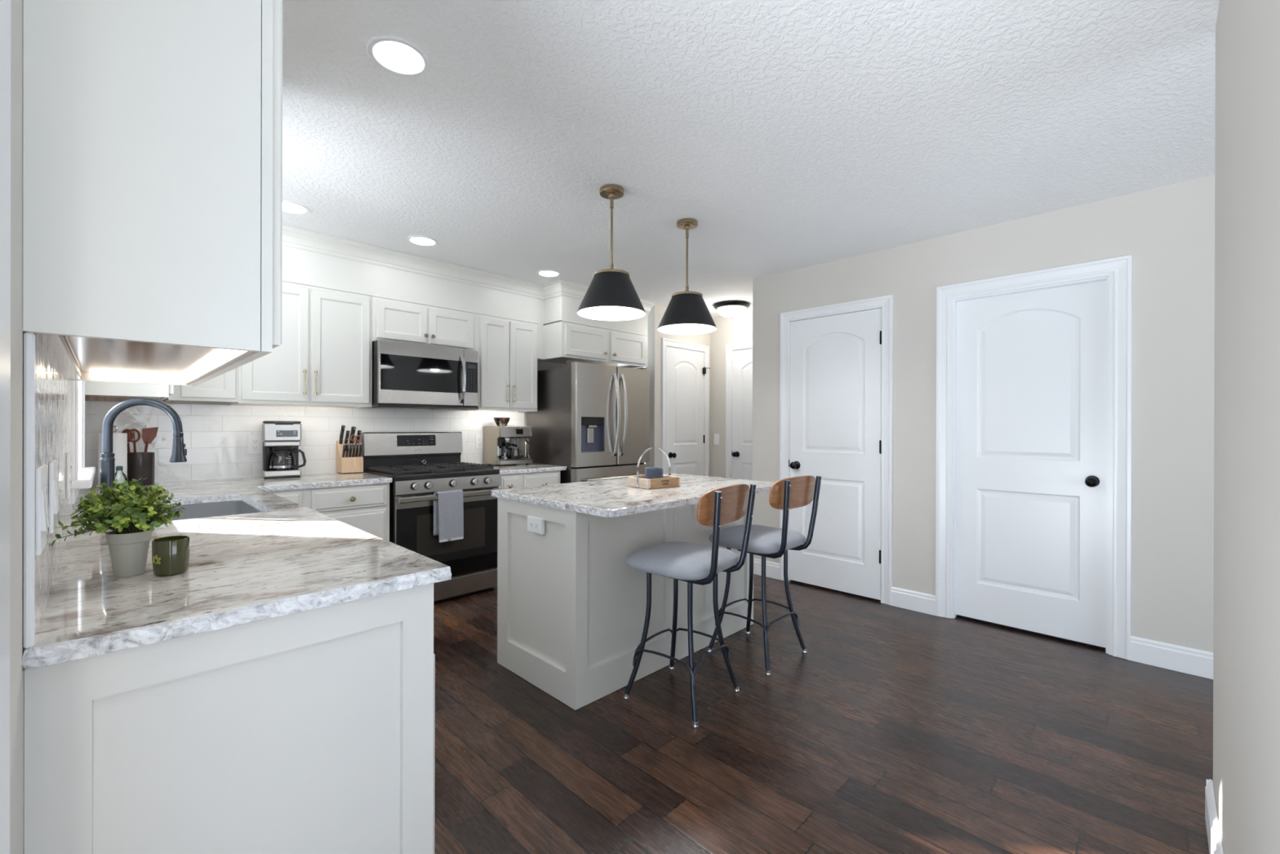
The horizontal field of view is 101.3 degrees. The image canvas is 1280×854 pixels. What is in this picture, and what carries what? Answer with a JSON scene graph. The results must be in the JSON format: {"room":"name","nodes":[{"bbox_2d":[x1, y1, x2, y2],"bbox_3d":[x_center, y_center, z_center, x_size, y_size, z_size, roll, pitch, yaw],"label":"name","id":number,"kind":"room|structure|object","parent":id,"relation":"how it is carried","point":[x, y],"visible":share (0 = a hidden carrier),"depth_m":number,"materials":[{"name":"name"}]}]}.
{"room":"kitchen","nodes":[
{"label":"kitchen","id":0,"kind":"room"},
{"bbox_2d":[9,0,24,853],"bbox_3d":[-0.417,-0.006,0.193,7.960,2.524,0.130,0,0,45],"label":"wall","id":1,"kind":"structure","parent":0,"point":[16,602],"depth_m":0.75,"materials":[{"name":"beige paint"}]},
{"bbox_2d":[0,0,10,853],"bbox_3d":[-0.401,0.170,0.206,1.035,2.168,0.112,0,0,45],"label":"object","id":2,"kind":"structure","parent":1,"relation":"in","point":[5,5],"depth_m":0.57,"materials":[{"name":"white paint"}]},
{"bbox_2d":[24,332,86,635],"bbox_3d":[-2.025,0.088,1.875,3.029,0.496,0.008,0,0,45],"label":"tiled wall","id":3,"kind":"structure","parent":1,"relation":"attached to","point":[52,384],"depth_m":1.12,"materials":[{"name":"white tile"}]},
{"bbox_2d":[23,332,35,648],"bbox_3d":[-0.941,0.097,0.809,0.015,0.484,0.011,0,0,45],"label":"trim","id":4,"kind":"structure","parent":3,"relation":"attached to","point":[28,337],"depth_m":0.80,"materials":[{"name":"white paint"}]},
{"bbox_2d":[35,464,49,555],"bbox_3d":[-1.009,0.137,0.888,0.116,0.142,0.011,0,0,45],"label":"light switch","id":5,"kind":"object","parent":3,"relation":"attached to","point":[42,508],"visible":1,"depth_m":0.85,"materials":[{"name":"white plastic"}]},
{"bbox_2d":[48,459,60,533],"bbox_3d":[-1.208,0.141,1.085,0.116,0.142,0.011,0,0,45],"label":"light switch","id":6,"kind":"object","parent":3,"relation":"attached to","point":[54,500],"visible":1,"depth_m":1.05,"materials":[{"name":"white plastic"}]},
{"bbox_2d":[66,452,71,499],"bbox_3d":[-1.644,0.140,1.512,0.078,0.130,0.008,0,0,45],"label":"power outlet","id":7,"kind":"object","parent":3,"relation":"attached to","point":[68,455],"visible":1,"depth_m":1.49,"materials":[{"name":"white plastic"}]},
{"bbox_2d":[71,380,95,504],"bbox_3d":[-2.135,-0.374,1.946,0.796,1.248,0.155,0,0,45],"label":"window","id":8,"kind":"structure","parent":1,"relation":"in","point":[82,477],"depth_m":1.72,"materials":[{"name":"white paint"}]},
{"bbox_2d":[84,381,173,402],"bbox_3d":[-2.742,-0.541,2.811,0.690,0.794,0.329,0,0,45],"label":"upper cabinet","id":9,"kind":"object","parent":1,"relation":"attached to","point":[96,391],"visible":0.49,"depth_m":2.60,"materials":[{"name":"white wood"}]},
{"bbox_2d":[22,0,282,386],"bbox_3d":[-1.265,-0.542,1.357,1.255,0.790,0.336,0,0,45],"label":"upper cabinet","id":10,"kind":"object","parent":1,"relation":"attached to","point":[153,129],"visible":0.99,"depth_m":0.91,"materials":[{"name":"white wood"}]},
{"bbox_2d":[85,360,566,426],"bbox_3d":[-1.727,-0.014,4.441,0.130,2.524,4.082,0,0,45],"label":"wall","id":11,"kind":"structure","parent":0,"point":[541,366],"depth_m":3.76,"materials":[{"name":"beige paint"}]},
{"bbox_2d":[164,367,238,403],"bbox_3d":[-2.650,-0.541,3.175,0.310,0.778,0.317,0,0,45],"label":"upper cabinet","id":12,"kind":"object","parent":11,"relation":"attached to","point":[224,387],"visible":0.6,"depth_m":3.10,"materials":[{"name":"white wood"}]},
{"bbox_2d":[230,281,372,407],"bbox_3d":[-2.257,-0.537,3.547,0.346,0.786,0.762,0,0,45],"label":"upper cabinet","id":13,"kind":"object","parent":11,"relation":"attached to","point":[324,357],"visible":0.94,"depth_m":3.47,"materials":[{"name":"white wood"}]},
{"bbox_2d":[86,400,523,485],"bbox_3d":[-2.107,0.076,3.956,0.008,0.516,2.842,0,0,45],"label":"tiled wall","id":14,"kind":"structure","parent":11,"relation":"attached to","point":[215,437],"depth_m":3.45,"materials":[{"name":"white tile"}]},
{"bbox_2d":[248,435,262,453],"bbox_3d":[-2.555,0.117,3.488,0.008,0.125,0.078,0,0,45],"label":"power outlet","id":15,"kind":"object","parent":14,"relation":"attached to","point":[255,442],"visible":0.99,"depth_m":3.49,"materials":[{"name":"white plastic"}]},
{"bbox_2d":[252,439,257,443],"bbox_3d":[-2.554,0.095,3.486,0.002,0.030,0.032,0,0,45],"label":"socket","id":16,"kind":"object","parent":15,"relation":"attached to","point":[254,441],"depth_m":3.48,"materials":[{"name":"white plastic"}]},
{"bbox_2d":[252,445,257,450],"bbox_3d":[-2.554,0.139,3.486,0.002,0.030,0.032,0,0,45],"label":"socket","id":17,"kind":"object","parent":15,"relation":"attached to","point":[254,447],"depth_m":3.48,"materials":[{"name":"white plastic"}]},
{"bbox_2d":[475,434,483,448],"bbox_3d":[-1.418,0.131,4.643,0.008,0.125,0.078,0,0,45],"label":"power outlet","id":18,"kind":"object","parent":14,"relation":"attached to","point":[478,438],"visible":1,"depth_m":4.64,"materials":[{"name":"white plastic"}]},
{"bbox_2d":[372,296,478,351],"bbox_3d":[-1.702,-0.771,4.114,0.340,0.316,0.822,0,0,45],"label":"upper cabinet","id":19,"kind":"object","parent":11,"relation":"attached to","point":[393,320],"visible":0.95,"depth_m":3.98,"materials":[{"name":"white wood"}]},
{"bbox_2d":[369,339,478,409],"bbox_3d":[-1.678,-0.375,4.047,0.466,0.469,0.756,0,0,45],"label":"microwave oven","id":20,"kind":"object","parent":19,"relation":"attached to","point":[405,375],"visible":0.97,"depth_m":3.88,"materials":[{"name":"silver metal"}]},
{"bbox_2d":[282,245,648,359],"bbox_3d":[-0.625,-0.944,3.285,3.053,0.653,3.974,0,0,45],"label":"soffit","id":21,"kind":"structure","parent":11,"relation":"attached to","point":[300,266],"depth_m":4.05,"materials":[{"name":"white paint"}]},
{"bbox_2d":[282,224,656,314],"bbox_3d":[-1.358,-1.216,4.237,0.560,0.115,3.767,0,0,45],"label":"crown molding","id":22,"kind":"structure","parent":11,"relation":"attached to","point":[292,237],"depth_m":3.97,"materials":[{"name":"white wood"}]},
{"bbox_2d":[462,314,537,411],"bbox_3d":[-1.210,-0.535,4.611,0.346,0.786,0.575,0,0,45],"label":"upper cabinet","id":23,"kind":"object","parent":11,"relation":"attached to","point":[508,348],"visible":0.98,"depth_m":4.49,"materials":[{"name":"white wood"}]},
{"bbox_2d":[523,412,524,426],"bbox_3d":[-1.101,0.098,4.974,0.011,0.473,0.020,0,0,45],"label":"trim","id":24,"kind":"structure","parent":11,"relation":"attached to","point":[523,412],"depth_m":4.97,"materials":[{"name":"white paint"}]},
{"bbox_2d":[537,320,647,368],"bbox_3d":[-0.481,-0.772,5.168,0.600,0.310,1.088,0,0,45],"label":"upper cabinet","id":25,"kind":"object","parent":11,"relation":"attached to","point":[562,341],"visible":0.97,"depth_m":4.89,"materials":[{"name":"white wood"}]},
{"bbox_2d":[645,304,710,475],"bbox_3d":[0.437,-0.010,5.839,0.130,2.524,0.948,0,0,45],"label":"wall","id":26,"kind":"structure","parent":0,"point":[655,337],"depth_m":5.50,"materials":[{"name":"beige paint"}]},
{"bbox_2d":[661,337,709,475],"bbox_3d":[0.522,0.157,5.803,0.108,2.186,0.800,0,0,45],"label":"door","id":27,"kind":"structure","parent":26,"relation":"in","point":[685,383],"depth_m":5.82,"materials":[{"name":"white paint"}]},
{"bbox_2d":[710,310,752,477],"bbox_3d":[1.262,-0.008,5.783,1.362,2.524,0.130,0,0,45],"label":"wall","id":28,"kind":"structure","parent":0,"point":[739,329],"depth_m":6.03,"materials":[{"name":"beige paint"}]},
{"bbox_2d":[714,434,719,444],"bbox_3d":[0.883,0.143,6.056,0.078,0.125,0.011,0,0,45],"label":"light switch","id":29,"kind":"object","parent":28,"relation":"attached to","point":[716,436],"visible":1,"depth_m":6.05,"materials":[{"name":"white plastic"}]},
{"bbox_2d":[725,341,752,479],"bbox_3d":[1.272,0.159,5.652,0.850,2.186,0.108,0,0,45],"label":"door","id":30,"kind":"structure","parent":28,"relation":"in","point":[739,356],"depth_m":5.84,"materials":[{"name":"white paint"}]},
{"bbox_2d":[282,0,1219,317],"bbox_3d":[1.408,-1.316,2.039,7.980,0.100,5.340,0,0,45],"label":"ceiling","id":31,"kind":"structure","parent":0,"point":[794,134],"depth_m":2.19,"materials":[{"name":"white paint"}]},
{"bbox_2d":[282,200,310,214],"bbox_3d":[-2.028,-1.271,3.043,0.200,0.006,0.200,0,0,45],"label":"recessed light","id":32,"kind":"object","parent":31,"relation":"in","point":[288,206],"visible":0.67,"depth_m":3.06,"materials":[{"name":"white paint"}]},
{"bbox_2d":[366,35,430,77],"bbox_3d":[-0.827,-1.267,1.803,0.200,0.006,0.200,0,0,45],"label":"recessed light","id":33,"kind":"object","parent":31,"relation":"in","point":[395,58],"visible":1,"depth_m":1.80,"materials":[{"name":"white paint"}]},
{"bbox_2d":[406,235,438,246],"bbox_3d":[-1.488,-1.270,3.593,0.200,0.006,0.200,0,0,45],"label":"recessed light","id":34,"kind":"object","parent":31,"relation":"in","point":[423,241],"visible":1,"depth_m":3.59,"materials":[{"name":"white paint"}]},
{"bbox_2d":[536,269,560,277],"bbox_3d":[-0.756,-1.269,4.349,0.200,0.006,0.200,0,0,45],"label":"recessed light","id":35,"kind":"object","parent":31,"relation":"in","point":[548,273],"visible":1,"depth_m":4.35,"materials":[{"name":"white paint"}]},
{"bbox_2d":[577,184,645,320],"bbox_3d":[-0.151,-0.937,2.809,0.369,0.665,0.369,0,0,45],"label":"pendant lamp","id":36,"kind":"object","parent":31,"relation":"hanging from","point":[611,295],"visible":1,"depth_m":2.73,"materials":[{"name":"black metal"}]},
{"bbox_2d":[657,217,716,334],"bbox_3d":[0.291,-0.936,3.253,0.369,0.665,0.369,0,0,45],"label":"pendant lamp","id":37,"kind":"object","parent":31,"relation":"hanging from","point":[686,313],"visible":1,"depth_m":3.17,"materials":[{"name":"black metal"}]},
{"bbox_2d":[713,300,750,318],"bbox_3d":[0.951,-1.199,5.452,0.380,0.140,0.380,0,0,45],"label":"flush ceiling light","id":38,"kind":"object","parent":31,"relation":"attached to","point":[729,308],"visible":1,"depth_m":5.34,"materials":[{"name":"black glass"}]},
{"bbox_2d":[433,573,1213,853],"bbox_3d":[1.402,1.298,2.042,7.980,0.080,5.340,0,0,45],"label":"floor","id":39,"kind":"structure","parent":0,"point":[897,730],"depth_m":2.08,"materials":[{"name":"brown wood"}]},
{"bbox_2d":[23,582,435,853],"bbox_3d":[-1.801,0.809,2.115,3.027,0.880,0.666,0,0,45],"label":"base cabinet","id":40,"kind":"object","parent":39,"relation":"on","point":[313,731],"visible":0.57,"depth_m":1.02,"materials":[{"name":"white wood"}]},
{"bbox_2d":[22,471,451,671],"bbox_3d":[-1.529,0.353,2.376,3.059,0.032,1.421,0,0,45],"label":"countertop","id":41,"kind":"structure","parent":40,"relation":"on","point":[288,557],"depth_m":1.22,"materials":[{"name":"beige stone"}]},
{"bbox_2d":[93,425,127,489],"bbox_3d":[-2.857,0.162,2.846,0.144,0.341,0.144,0,0,45],"label":"paper towel roll","id":42,"kind":"object","parent":41,"relation":"on","point":[119,440],"visible":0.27,"depth_m":2.83,"materials":[{"name":"white paper"}]},
{"bbox_2d":[51,477,185,577],"bbox_3d":[-1.171,0.228,1.196,0.184,0.221,0.196,0,0,-6],"label":"potted plant","id":43,"kind":"object","parent":41,"relation":"on","point":[134,516],"visible":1,"depth_m":1.18,"materials":[{"name":"green plant"}]},
{"bbox_2d":[115,466,128,491],"bbox_3d":[-2.382,0.256,2.402,0.058,0.156,0.059,0,0,45],"label":"soap bottle","id":44,"kind":"object","parent":41,"relation":"on","point":[117,468],"visible":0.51,"depth_m":2.40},
{"bbox_2d":[127,452,155,485],"bbox_3d":[-2.890,0.240,3.033,0.131,0.184,0.131,0,0,45],"label":"utensil crock","id":45,"kind":"object","parent":41,"relation":"on","point":[141,465],"visible":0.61,"depth_m":3.00,"materials":[{"name":"grey metal"}]},
{"bbox_2d":[121,428,133,453],"bbox_3d":[-2.933,0.161,3.004,0.013,0.301,0.050,0,0,45],"label":"wooden spoon","id":46,"kind":"object","parent":45,"relation":"in","point":[126,430],"visible":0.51,"depth_m":3.00,"materials":[{"name":"brown wood"}]},
{"bbox_2d":[127,428,140,453],"bbox_3d":[-2.886,0.161,2.995,0.022,0.301,0.053,0,0,29],"label":"slotted spoon","id":47,"kind":"object","parent":45,"relation":"in","point":[134,441],"visible":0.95,"depth_m":2.99,"materials":[{"name":"brown wood"}]},
{"bbox_2d":[142,426,158,453],"bbox_3d":[-2.872,0.156,3.071,0.019,0.312,0.082,0,0,35],"label":"wooden spatula","id":48,"kind":"object","parent":45,"relation":"in","point":[148,434],"visible":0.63,"depth_m":3.07,"materials":[{"name":"brown wood"}]},
{"bbox_2d":[99,397,186,502],"bbox_3d":[-1.954,0.111,2.064,0.262,0.450,0.103,0,0,-17],"label":"kitchen faucet","id":49,"kind":"object","parent":41,"relation":"on","point":[179,453],"visible":0.93,"depth_m":2.02,"materials":[{"name":"grey metal"}]},
{"bbox_2d":[151,535,190,576],"bbox_3d":[-1.087,0.298,1.217,0.066,0.080,0.066,0,0,45],"label":"cup","id":50,"kind":"object","parent":41,"relation":"on","point":[170,554],"visible":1,"depth_m":1.20,"materials":[{"name":"green ceramic"}]},
{"bbox_2d":[162,500,262,520],"bbox_3d":[-1.877,0.479,2.235,0.779,0.219,0.424,0,0,45],"label":"sink","id":51,"kind":"object","parent":41,"relation":"in","point":[233,507],"visible":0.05,"depth_m":2.54,"materials":[{"name":"grey metal"}]},
{"bbox_2d":[262,421,306,479],"bbox_3d":[-2.366,0.147,3.494,0.233,0.372,0.206,0,0,-38],"label":"coffee maker","id":52,"kind":"object","parent":41,"relation":"on","point":[281,439],"visible":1,"depth_m":3.43,"materials":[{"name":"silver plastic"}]},
{"bbox_2d":[269,445,294,450],"bbox_3d":[-2.364,0.145,3.467,0.140,0.036,0.140,0,0,-38],"label":"basket","id":53,"kind":"object","parent":52,"relation":"on","point":[271,447],"depth_m":3.42,"materials":[{"name":"black plastic"}]},
{"bbox_2d":[336,440,363,473],"bbox_3d":[-2.119,0.216,3.833,0.130,0.236,0.143,0,0,45],"label":"knife block","id":54,"kind":"object","parent":41,"relation":"on","point":[344,464],"visible":0.82,"depth_m":3.79,"materials":[{"name":"brown wood"}]},
{"bbox_2d":[339,425,345,444],"bbox_3d":[-2.155,0.055,3.803,0.064,0.136,0.026,0,0,35],"label":"kitchen knife","id":55,"kind":"object","parent":54,"relation":"in","point":[341,435],"visible":1,"depth_m":3.80,"materials":[{"name":"black plastic"}]},
{"bbox_2d":[342,443,346,457],"bbox_3d":[-2.116,0.168,3.757,0.028,0.103,0.019,0,0,22],"label":"steak knife","id":56,"kind":"object","parent":54,"relation":"in","point":[344,444],"visible":1,"depth_m":3.75,"materials":[{"name":"black plastic"}]},
{"bbox_2d":[344,430,350,450],"bbox_3d":[-2.113,0.098,3.787,0.064,0.145,0.024,0,0,35],"label":"kitchen knife","id":57,"kind":"object","parent":54,"relation":"in","point":[347,431],"visible":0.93,"depth_m":3.78,"materials":[{"name":"black plastic"}]},
{"bbox_2d":[345,443,349,457],"bbox_3d":[-2.101,0.168,3.772,0.028,0.103,0.019,0,0,22],"label":"steak knife","id":58,"kind":"object","parent":54,"relation":"in","point":[348,444],"visible":1,"depth_m":3.77,"materials":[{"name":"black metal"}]},
{"bbox_2d":[348,443,352,457],"bbox_3d":[-2.086,0.168,3.788,0.028,0.103,0.019,0,0,22],"label":"steak knife","id":59,"kind":"object","parent":54,"relation":"in","point":[351,444],"visible":1,"depth_m":3.78,"materials":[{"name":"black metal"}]},
{"bbox_2d":[349,426,355,443],"bbox_3d":[-2.107,0.060,3.853,0.067,0.128,0.032,0,0,35],"label":"kitchen knife","id":60,"kind":"object","parent":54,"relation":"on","point":[353,428],"visible":0.94,"depth_m":3.85,"materials":[{"name":"black plastic"}]},
{"bbox_2d":[351,443,355,457],"bbox_3d":[-2.071,0.168,3.803,0.028,0.103,0.019,0,0,22],"label":"steak knife","id":61,"kind":"object","parent":54,"relation":"in","point":[354,444],"visible":1,"depth_m":3.80,"materials":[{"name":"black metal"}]},
{"bbox_2d":[350,434,361,453],"bbox_3d":[-2.075,0.122,3.830,0.020,0.133,0.073,0,0,45],"label":"scissors","id":62,"kind":"object","parent":54,"relation":"in","point":[353,434],"visible":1,"depth_m":3.83,"materials":[{"name":"orange metal"}]},
{"bbox_2d":[355,443,359,457],"bbox_3d":[-2.056,0.168,3.818,0.028,0.103,0.019,0,0,22],"label":"steak knife","id":63,"kind":"object","parent":54,"relation":"in","point":[357,444],"visible":1,"depth_m":3.81,"materials":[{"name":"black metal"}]},
{"bbox_2d":[355,430,361,444],"bbox_3d":[-2.077,0.078,3.879,0.058,0.107,0.026,0,0,36],"label":"kitchen knife","id":64,"kind":"object","parent":54,"relation":"in","point":[358,431],"visible":0.7,"depth_m":3.88,"materials":[{"name":"black plastic"}]},
{"bbox_2d":[358,443,362,457],"bbox_3d":[-2.041,0.168,3.834,0.028,0.103,0.019,0,0,22],"label":"steak knife","id":65,"kind":"object","parent":54,"relation":"in","point":[361,444],"visible":1,"depth_m":3.83,"materials":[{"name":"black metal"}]},
{"bbox_2d":[269,482,389,541],"bbox_3d":[-2.143,0.806,3.428,0.697,0.880,0.758,0,0,45],"label":"base cabinet","id":66,"kind":"object","parent":39,"relation":"on","point":[365,507],"visible":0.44,"depth_m":3.32,"materials":[{"name":"white wood"}]},
{"bbox_2d":[360,431,502,603],"bbox_3d":[-1.570,0.644,3.971,0.726,1.206,0.780,0,0,45],"label":"gas range","id":67,"kind":"object","parent":39,"relation":"on","point":[472,559],"visible":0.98,"depth_m":3.86,"materials":[{"name":"metal"}]},
{"bbox_2d":[408,458,426,463],"bbox_3d":[-1.741,0.271,4.110,0.134,0.042,0.015,0,0,-37],"label":"spoon","id":68,"kind":"object","parent":67,"relation":"on","point":[413,460],"visible":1,"depth_m":4.11,"materials":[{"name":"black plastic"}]},
{"bbox_2d":[363,467,499,481],"bbox_3d":[-1.569,0.342,3.970,0.617,0.037,0.780,0,0,45],"label":"cooktop","id":69,"kind":"object","parent":67,"relation":"in","point":[442,474],"depth_m":3.74,"materials":[{"name":"black metal"}]},
{"bbox_2d":[393,487,502,577],"bbox_3d":[-1.342,0.770,3.745,0.084,0.616,0.772,0,0,45],"label":"oven","id":70,"kind":"object","parent":67,"relation":"in","point":[473,554],"depth_m":3.79,"materials":[{"name":"black metal"}]},
{"bbox_2d":[433,488,463,542],"bbox_3d":[-1.342,0.621,3.691,0.036,0.354,0.207,0,0,45],"label":"dish towel","id":71,"kind":"object","parent":67,"relation":"hanging from","point":[448,509],"visible":1,"depth_m":3.67,"materials":[{"name":"fabric"}]},
{"bbox_2d":[497,470,560,488],"bbox_3d":[-1.099,0.808,4.487,0.697,0.880,0.588,0,0,45],"label":"base cabinet","id":72,"kind":"object","parent":39,"relation":"on","point":[547,477],"visible":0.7,"depth_m":4.25,"materials":[{"name":"white wood"}]},
{"bbox_2d":[488,462,567,474],"bbox_3d":[-1.093,0.352,4.512,0.673,0.032,0.649,0,0,45],"label":"countertop","id":73,"kind":"structure","parent":72,"relation":"on","point":[517,468],"depth_m":4.37,"materials":[{"name":"beige stone"}]},
{"bbox_2d":[483,417,532,466],"bbox_3d":[-1.154,0.125,4.657,0.333,0.420,0.330,0,0,45],"label":"espresso machine","id":74,"kind":"object","parent":73,"relation":"on","point":[498,440],"visible":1,"depth_m":4.60,"materials":[{"name":"silver metal"}]},
{"bbox_2d":[497,438,502,445],"bbox_3d":[-1.214,0.132,4.544,0.047,0.065,0.048,0,0,45],"label":"outlet","id":75,"kind":"object","parent":74,"relation":"attached to","point":[500,440],"depth_m":4.52,"materials":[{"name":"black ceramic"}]},
{"bbox_2d":[502,452,507,459],"bbox_3d":[-1.170,0.247,4.550,0.054,0.062,0.054,0,0,45],"label":"coffee tamper","id":76,"kind":"object","parent":74,"relation":"on","point":[504,457],"visible":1,"depth_m":4.53,"materials":[{"name":"silver metal"}]},
{"bbox_2d":[497,458,532,465],"bbox_3d":[-1.122,0.304,4.624,0.134,0.040,0.328,0,0,45],"label":"drip tray","id":77,"kind":"object","parent":74,"relation":"on","point":[500,461],"depth_m":4.56,"materials":[{"name":"silver metal"}]},
{"bbox_2d":[511,448,521,458],"bbox_3d":[-1.096,0.232,4.664,0.072,0.092,0.089,0,0,45],"label":"milk pitcher","id":78,"kind":"object","parent":74,"relation":"on","point":[515,451],"visible":0.78,"depth_m":4.63,"materials":[{"name":"metal"}]},
{"bbox_2d":[511,455,523,458],"bbox_3d":[-1.081,0.264,4.608,0.055,0.030,0.114,0,0,45],"label":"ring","id":79,"kind":"object","parent":74,"relation":"on","point":[517,456],"visible":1,"depth_m":4.60,"materials":[{"name":"black metal"}]},
{"bbox_2d":[527,360,649,484],"bbox_3d":[-0.462,0.339,4.974,0.824,1.820,0.914,0,0,45],"label":"refrigerator","id":80,"kind":"object","parent":39,"relation":"on","point":[591,420],"visible":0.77,"depth_m":4.67,"materials":[{"name":"metal"}]},
{"bbox_2d":[497,497,753,710],"bbox_3d":[-0.017,0.812,3.065,0.663,0.880,1.435,0,0,45],"label":"kitchen island","id":81,"kind":"object","parent":39,"relation":"on","point":[571,609],"visible":0.6,"depth_m":2.57,"materials":[{"name":"white wood"}]},
{"bbox_2d":[527,515,544,534],"bbox_3d":[-0.504,0.473,2.539,0.122,0.074,0.021,0,0,45],"label":"power outlet","id":82,"kind":"object","parent":81,"relation":"attached to","point":[536,525],"visible":1,"depth_m":2.52,"materials":[{"name":"white plastic"}]},
{"bbox_2d":[529,521,533,528],"bbox_3d":[-0.526,0.473,2.548,0.034,0.028,0.002,0,0,45],"label":"socket","id":83,"kind":"object","parent":82,"relation":"attached to","point":[531,523],"depth_m":2.54,"materials":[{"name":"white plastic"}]},
{"bbox_2d":[534,522,538,528],"bbox_3d":[-0.495,0.473,2.517,0.034,0.028,0.002,0,0,45],"label":"socket","id":84,"kind":"object","parent":82,"relation":"attached to","point":[536,524],"depth_m":2.52,"materials":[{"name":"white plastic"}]},
{"bbox_2d":[490,473,775,517],"bbox_3d":[0.058,0.356,3.010,0.949,0.032,1.487,0,0,45],"label":"island countertop","id":85,"kind":"structure","parent":81,"relation":"on","point":[614,497],"depth_m":2.68,"materials":[{"name":"beige stone"}]},
{"bbox_2d":[628,447,679,489],"bbox_3d":[0.081,0.228,2.994,0.239,0.223,0.193,0,0,-37],"label":"tray","id":86,"kind":"object","parent":85,"relation":"on","point":[640,482],"visible":0.99,"depth_m":2.93,"materials":[{"name":"brown wood"}]},
{"bbox_2d":[644,466,662,479],"bbox_3d":[0.080,0.282,3.009,0.104,0.096,0.104,0,0,45],"label":"candle","id":87,"kind":"object","parent":86,"relation":"in","point":[651,473],"visible":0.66,"depth_m":2.96,"materials":[{"name":"blue wax"}]},
{"bbox_2d":[622,484,756,728],"bbox_3d":[0.230,0.756,2.438,0.514,0.998,0.458,0,0,38],"label":"counter stool","id":88,"kind":"object","parent":39,"relation":"on","point":[691,563],"visible":1,"depth_m":2.35,"materials":[{"name":"grey fabric"}]},
{"bbox_2d":[706,475,822,675],"bbox_3d":[0.680,0.756,2.899,0.458,0.998,0.514,0,0,-44],"label":"counter stool","id":89,"kind":"object","parent":39,"relation":"on","point":[787,494],"visible":0.95,"depth_m":2.80,"materials":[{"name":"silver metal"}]},
{"bbox_2d":[751,174,1214,652],"bbox_3d":[3.115,0.000,2.492,5.898,2.524,0.140,0,0,45],"label":"wall","id":90,"kind":"structure","parent":0,"point":[1168,231],"depth_m":2.83,"materials":[{"name":"beige paint"}]},
{"bbox_2d":[753,558,779,579],"bbox_3d":[1.054,1.189,4.411,0.275,0.130,0.015,0,0,45],"label":"baseboard","id":91,"kind":"structure","parent":90,"relation":"attached to","point":[772,569],"depth_m":4.38,"materials":[{"name":"white paint"}]},
{"bbox_2d":[779,294,893,605],"bbox_3d":[1.457,0.162,3.999,0.873,2.186,0.108,0,0,45],"label":"door","id":92,"kind":"structure","parent":90,"relation":"in","point":[837,359],"depth_m":3.96,"materials":[{"name":"white paint"}]},
{"bbox_2d":[891,586,935,615],"bbox_3d":[1.875,1.192,3.603,0.283,0.130,0.015,0,0,45],"label":"baseboard","id":93,"kind":"structure","parent":90,"relation":"attached to","point":[915,601],"depth_m":3.59,"materials":[{"name":"white paint"}]},
{"bbox_2d":[935,254,1132,660],"bbox_3d":[2.347,0.164,3.201,0.949,2.186,0.108,0,0,45],"label":"door","id":94,"kind":"structure","parent":90,"relation":"in","point":[1033,526],"depth_m":3.17,"materials":[{"name":"white paint"}]},
{"bbox_2d":[1130,635,1213,679],"bbox_3d":[3.904,1.199,1.603,3.519,0.130,0.015,0,0,45],"label":"baseboard","id":95,"kind":"structure","parent":90,"relation":"attached to","point":[1185,660],"depth_m":2.72,"materials":[{"name":"white paint"}]},
{"bbox_2d":[1213,0,1279,853],"bbox_3d":[1.397,-0.003,1.150,0.120,2.524,1.340,0,0,45],"label":"wall","id":96,"kind":"structure","parent":0,"point":[1246,626],"depth_m":1.05,"materials":[{"name":"beige paint"}]},
{"bbox_2d":[1204,778,1223,853],"bbox_3d":[1.350,1.193,1.204,0.015,0.130,1.354,0,0,45],"label":"baseboard","id":97,"kind":"structure","parent":96,"relation":"attached to","point":[1215,842],"depth_m":1.54,"materials":[{"name":"white paint"}]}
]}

